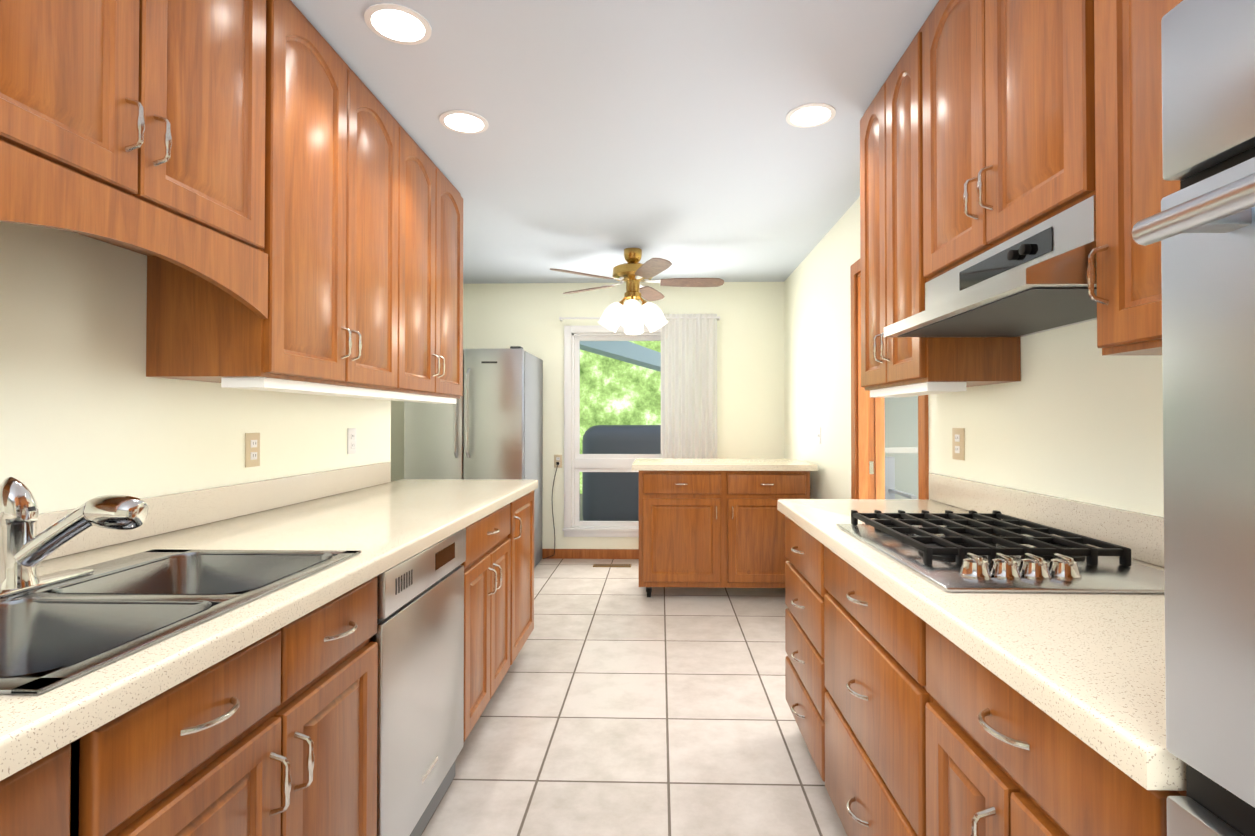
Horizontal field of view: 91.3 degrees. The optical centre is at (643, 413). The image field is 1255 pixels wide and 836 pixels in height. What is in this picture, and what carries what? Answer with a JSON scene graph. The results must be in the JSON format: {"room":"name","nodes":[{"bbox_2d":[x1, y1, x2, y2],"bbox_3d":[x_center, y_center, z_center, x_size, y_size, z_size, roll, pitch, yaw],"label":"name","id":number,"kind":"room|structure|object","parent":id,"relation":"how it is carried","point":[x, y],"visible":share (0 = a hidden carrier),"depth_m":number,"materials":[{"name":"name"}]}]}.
{"room":"kitchen","nodes":[
{"label":"kitchen","id":0,"kind":"room"},
{"bbox_2d":[0,222,390,513],"bbox_3d":[-1.442,0.003,0.809,0.120,2.460,4.770,0,-1,2],"label":"wall","id":1,"kind":"structure","parent":0,"point":[89,409],"depth_m":1.57,"materials":[{"name":"white paint"}]},
{"bbox_2d":[0,0,271,259],"bbox_3d":[-1.198,-0.828,1.264,0.338,0.782,0.815,0,-1,2],"label":"upper cabinet","id":2,"kind":"object","parent":1,"relation":"attached to","point":[269,190],"depth_m":1.26,"materials":[{"name":"brown wood"}]},
{"bbox_2d":[245,433,259,466],"bbox_3d":[-1.341,0.123,2.106,0.008,0.116,0.072,0,-1,2],"label":"electrical outlet","id":3,"kind":"object","parent":1,"relation":"attached to","point":[252,449],"visible":1,"depth_m":2.10,"materials":[{"name":"beige plastic"}]},
{"bbox_2d":[146,0,403,395],"bbox_3d":[-1.175,-0.653,2.085,0.338,1.112,0.827,0,-1,2],"label":"upper cabinet","id":4,"kind":"object","parent":1,"relation":"attached to","point":[325,315],"depth_m":1.87,"materials":[{"name":"brown wood"}]},
{"bbox_2d":[347,428,355,453],"bbox_3d":[-1.322,0.123,2.783,0.008,0.116,0.072,0,-1,2],"label":"electrical outlet","id":5,"kind":"object","parent":1,"relation":"attached to","point":[351,440],"visible":1,"depth_m":2.77,"materials":[{"name":"white paint"}]},
{"bbox_2d":[352,130,462,399],"bbox_3d":[-1.152,-0.644,2.911,0.338,1.112,0.826,0,-1,2],"label":"upper cabinet","id":6,"kind":"object","parent":1,"relation":"attached to","point":[433,207],"depth_m":2.85,"materials":[{"name":"brown wood"}]},
{"bbox_2d":[291,0,938,283],"bbox_3d":[-0.010,-1.264,1.934,5.800,0.100,7.470,0,-1,2],"label":"ceiling","id":7,"kind":"structure","parent":0,"point":[663,129],"depth_m":2.49,"materials":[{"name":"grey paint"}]},
{"bbox_2d":[364,3,431,44],"bbox_3d":[-0.763,-1.211,1.909,0.196,0.006,0.196,0,-1,2],"label":"recessed light","id":8,"kind":"object","parent":7,"relation":"in","point":[397,23],"visible":1,"depth_m":1.90,"materials":[{"name":"white glass"}]},
{"bbox_2d":[439,110,488,133],"bbox_3d":[-0.741,-1.204,2.532,0.196,0.006,0.196,0,-1,2],"label":"recessed light","id":9,"kind":"object","parent":7,"relation":"in","point":[463,121],"visible":1,"depth_m":2.52,"materials":[{"name":"white glass"}]},
{"bbox_2d":[550,248,723,334],"bbox_3d":[-0.027,-0.886,4.432,1.220,0.597,1.261,0,-1,2],"label":"ceiling fan","id":10,"kind":"object","parent":7,"relation":"hanging from","point":[631,315],"visible":1,"depth_m":4.37,"materials":[{"name":"white glass"}]},
{"bbox_2d":[786,103,835,127],"bbox_3d":[0.675,-1.204,2.476,0.196,0.006,0.196,0,-1,2],"label":"recessed light","id":11,"kind":"object","parent":7,"relation":"in","point":[808,115],"visible":1,"depth_m":2.47,"materials":[{"name":"white glass"}]},
{"bbox_2d":[421,559,846,835],"bbox_3d":[-0.010,1.296,1.904,5.800,0.100,7.470,0,-1,2],"label":"floor","id":12,"kind":"structure","parent":0,"point":[620,703],"depth_m":2.46,"materials":[{"name":"tile"}]},
{"bbox_2d":[0,714,123,835],"bbox_3d":[-1.020,0.792,0.220,0.713,0.868,1.034,0,-1,2],"label":"base cabinet","id":13,"kind":"object","parent":12,"relation":"on","point":[77,789],"depth_m":0.72,"materials":[{"name":"brown wood"}]},
{"bbox_2d":[0,462,537,780],"bbox_3d":[-0.984,0.298,1.498,0.753,0.145,3.620,0,-1,2],"label":"countertop","id":14,"kind":"structure","parent":13,"relation":"on","point":[377,518],"depth_m":1.54,"materials":[{"name":"beige stone"}]},
{"bbox_2d":[0,477,148,597],"bbox_3d":[-1.053,0.217,1.111,0.233,0.205,0.250,0,-1,2],"label":"faucet","id":15,"kind":"object","parent":14,"relation":"on","point":[26,549],"visible":1,"depth_m":1.11,"materials":[{"name":"silver metal"}]},
{"bbox_2d":[0,549,360,694],"bbox_3d":[-0.931,0.419,1.082,0.505,0.201,0.755,0,-1,2],"label":"sink","id":16,"kind":"object","parent":14,"relation":"in","point":[101,615],"visible":0.52,"depth_m":1.05,"materials":[{"name":"silver metal"}]},
{"bbox_2d":[252,500,515,785],"bbox_3d":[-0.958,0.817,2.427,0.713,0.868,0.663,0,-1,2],"label":"base cabinet","id":17,"kind":"object","parent":12,"relation":"on","point":[274,733],"depth_m":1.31,"materials":[{"name":"brown wood"}]},
{"bbox_2d":[373,528,465,835],"bbox_3d":[-0.942,0.812,1.783,0.664,0.864,0.620,0,-1,2],"label":"dishwasher","id":18,"kind":"object","parent":12,"relation":"on","point":[418,637],"visible":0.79,"depth_m":1.70,"materials":[{"name":"grey metal"}]},
{"bbox_2d":[404,346,542,567],"bbox_3d":[-1.356,0.386,4.996,0.910,1.791,0.846,0,-1,2],"label":"refrigerator","id":19,"kind":"object","parent":12,"relation":"on","point":[488,424],"visible":0.44,"depth_m":4.64,"materials":[{"name":"grey metal"}]},
{"bbox_2d":[516,490,533,656],"bbox_3d":[-0.942,0.824,3.012,0.713,0.868,0.509,0,-1,2],"label":"base cabinet","id":20,"kind":"object","parent":12,"relation":"on","point":[524,504],"depth_m":3.02,"materials":[{"name":"brown wood"}]},
{"bbox_2d":[593,564,630,566],"bbox_3d":[-0.264,1.280,5.178,0.320,0.006,0.100,0,-1,2],"label":"floor vent","id":21,"kind":"object","parent":12,"relation":"in","point":[611,565],"visible":1,"depth_m":5.17,"materials":[{"name":"gold metal"}]},
{"bbox_2d":[639,470,815,596],"bbox_3d":[0.557,0.831,4.437,1.168,0.888,0.587,0,-1,2],"label":"kitchen island","id":22,"kind":"object","parent":12,"relation":"on","point":[714,523],"depth_m":4.18,"materials":[{"name":"brown wood"}]},
{"bbox_2d":[632,458,817,469],"bbox_3d":[0.556,0.366,4.470,1.252,0.042,0.650,0,-1,2],"label":"island countertop","id":23,"kind":"structure","parent":22,"relation":"on","point":[639,464],"depth_m":4.16,"materials":[{"name":"beige stone"}]},
{"bbox_2d":[785,516,816,766],"bbox_3d":[0.843,0.814,2.137,0.583,0.868,0.579,0,-1,2],"label":"base cabinet","id":24,"kind":"object","parent":12,"relation":"on","point":[800,547],"depth_m":2.12,"materials":[{"name":"brown wood"}]},
{"bbox_2d":[817,540,912,835],"bbox_3d":[0.825,0.807,1.495,0.583,0.868,0.706,0,-1,2],"label":"base cabinet","id":25,"kind":"object","parent":12,"relation":"on","point":[863,631],"depth_m":1.49,"materials":[{"name":"brown wood"}]},
{"bbox_2d":[909,610,1185,835],"bbox_3d":[0.807,0.799,0.858,0.583,0.868,0.569,0,-1,2],"label":"base cabinet","id":26,"kind":"object","parent":12,"relation":"on","point":[909,722],"depth_m":0.90,"materials":[{"name":"brown wood"}]},
{"bbox_2d":[777,473,1185,790],"bbox_3d":[0.823,0.299,1.523,0.628,0.145,1.888,0,-1,2],"label":"countertop","id":27,"kind":"structure","parent":26,"relation":"on","point":[1088,669],"depth_m":0.96,"materials":[{"name":"beige stone"}]},
{"bbox_2d":[837,510,1164,593],"bbox_3d":[0.812,0.304,1.463,0.500,0.052,0.700,0,-1,2],"label":"cooktop","id":28,"kind":"object","parent":27,"relation":"in","point":[970,552],"visible":1,"depth_m":1.29,"materials":[{"name":"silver metal"}]},
{"bbox_3d":[0.780,-0.003,0.151,0.638,2.457,0.860,0,-1,2],"label":"cabinet","id":29,"kind":"object","parent":12,"relation":"on","visible":0},
{"bbox_2d":[1132,0,1254,835],"bbox_3d":[0.745,0.292,0.149,0.648,1.374,0.840,0,-1,2],"label":"wall oven","id":30,"kind":"object","parent":29,"relation":"in","point":[1200,226],"visible":0.98,"depth_m":0.53,"materials":[{"name":"grey metal"}]},
{"bbox_2d":[391,282,917,548],"bbox_3d":[0.190,0.057,5.520,5.600,2.460,0.140,0,-1,2],"label":"wall","id":31,"kind":"structure","parent":0,"point":[750,379],"depth_m":5.45,"materials":[{"name":"white paint"}]},
{"bbox_2d":[543,455,561,558],"bbox_3d":[-0.807,0.823,5.442,0.163,0.921,0.052,0,-1,2],"label":"electrical outlet","id":32,"kind":"object","parent":31,"relation":"attached to","point":[557,461],"visible":1,"depth_m":5.46,"materials":[{"name":"beige plastic"}]},
{"bbox_2d":[542,549,638,558],"bbox_3d":[-0.531,1.244,5.448,4.160,0.085,0.014,0,-1,2],"label":"baseboard","id":33,"kind":"structure","parent":31,"relation":"attached to","point":[596,553],"depth_m":5.43,"materials":[{"name":"brown wood"}]},
{"bbox_2d":[563,325,660,536],"bbox_3d":[-0.045,0.152,5.507,1.340,1.880,0.175,0,-1,2],"label":"window","id":34,"kind":"structure","parent":31,"relation":"in","point":[576,462],"depth_m":5.48,"materials":[{"name":"white paint"}]},
{"bbox_2d":[559,314,719,458],"bbox_3d":[-0.035,-0.242,5.411,1.415,1.275,0.093,0,-1,2],"label":"vertical blinds","id":35,"kind":"object","parent":31,"relation":"hanging from","point":[688,386],"visible":0.98,"depth_m":5.37,"materials":[{"name":"white fabric"}]},
{"bbox_2d":[784,197,1163,516],"bbox_3d":[1.219,0.015,1.885,0.140,2.460,7.070,0,-1,2],"label":"wall","id":36,"kind":"structure","parent":0,"point":[1074,414],"depth_m":1.90,"materials":[{"name":"white paint"}]},
{"bbox_2d":[850,259,928,499],"bbox_3d":[1.243,0.206,2.987,0.158,2.105,0.970,0,-1,2],"label":"door frame","id":37,"kind":"structure","parent":36,"relation":"attached to","point":[867,447],"depth_m":3.39,"materials":[{"name":"brown wood"}]},
{"bbox_2d":[860,42,1020,395],"bbox_3d":[1.006,-0.652,2.163,0.298,1.112,0.581,0,-1,2],"label":"upper cabinet","id":38,"kind":"object","parent":36,"relation":"attached to","point":[890,366],"depth_m":2.09,"materials":[{"name":"brown wood"}]},
{"bbox_2d":[952,428,964,459],"bbox_3d":[1.155,0.110,2.251,0.008,0.116,0.085,0,-1,2],"label":"electrical outlet","id":39,"kind":"object","parent":36,"relation":"attached to","point":[958,443],"visible":1,"depth_m":2.24,"materials":[{"name":"beige plastic"}]},
{"bbox_2d":[912,0,1075,287],"bbox_3d":[0.987,-0.810,1.506,0.298,0.812,0.733,0,-1,2],"label":"upper cabinet","id":40,"kind":"object","parent":36,"relation":"attached to","point":[986,125],"depth_m":1.48,"materials":[{"name":"brown wood"}]},
{"bbox_2d":[884,195,1096,336],"bbox_3d":[0.929,-0.319,1.502,0.412,0.168,0.729,0,-1,2],"label":"range hood","id":41,"kind":"object","parent":40,"relation":"attached to","point":[1032,280],"visible":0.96,"depth_m":1.37,"materials":[{"name":"silver metal"}]},
{"bbox_2d":[1076,0,1182,355],"bbox_3d":[0.969,-0.667,0.861,0.298,1.112,0.550,0,-1,2],"label":"upper cabinet","id":42,"kind":"object","parent":36,"relation":"attached to","point":[1119,156],"depth_m":1.06,"materials":[{"name":"brown wood"}]},
{"bbox_3d":[2.035,0.030,3.142,1.419,2.460,2.430,0,-1,2],"label":"wall","id":43,"kind":"structure","parent":0,"visible":0},
{"bbox_2d":[885,447,917,452],"bbox_3d":[1.967,0.244,4.282,0.894,2.057,0.050,0,-1,2],"label":"entry door","id":44,"kind":"structure","parent":43,"relation":"in","point":[901,449],"depth_m":4.28,"materials":[{"name":"white paint"}]},
{"label":"outside","id":45,"kind":"structure","parent":0,"visible":0},
{"bbox_2d":[580,341,660,520],"bbox_3d":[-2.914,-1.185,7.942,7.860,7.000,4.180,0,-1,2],"label":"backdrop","id":46,"kind":"structure","parent":45,"point":[615,392],"depth_m":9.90,"materials":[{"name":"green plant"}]},
{"bbox_2d":[582,425,660,520],"bbox_3d":[0.109,0.686,6.725,1.530,1.130,0.600,0,-1,2],"label":"grill","id":47,"kind":"object","parent":46,"relation":"on","point":[610,496],"visible":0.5,"depth_m":6.44,"materials":[{"name":"grey metal"}]},
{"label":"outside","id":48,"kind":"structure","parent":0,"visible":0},
{"bbox_2d":[580,341,660,371],"bbox_3d":[-1.039,-1.044,7.177,2.650,1.100,0.700,0,-1,2],"label":"eave","id":49,"kind":"object","parent":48,"point":[632,353],"depth_m":6.80,"materials":[{"name":"blue paint"}]},
{"bbox_2d":[885,457,916,498],"bbox_3d":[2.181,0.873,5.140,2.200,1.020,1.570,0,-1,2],"label":"deck chair","id":50,"kind":"object","parent":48,"point":[891,491],"visible":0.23,"depth_m":5.19,"materials":[{"name":"white paint"}]}
]}

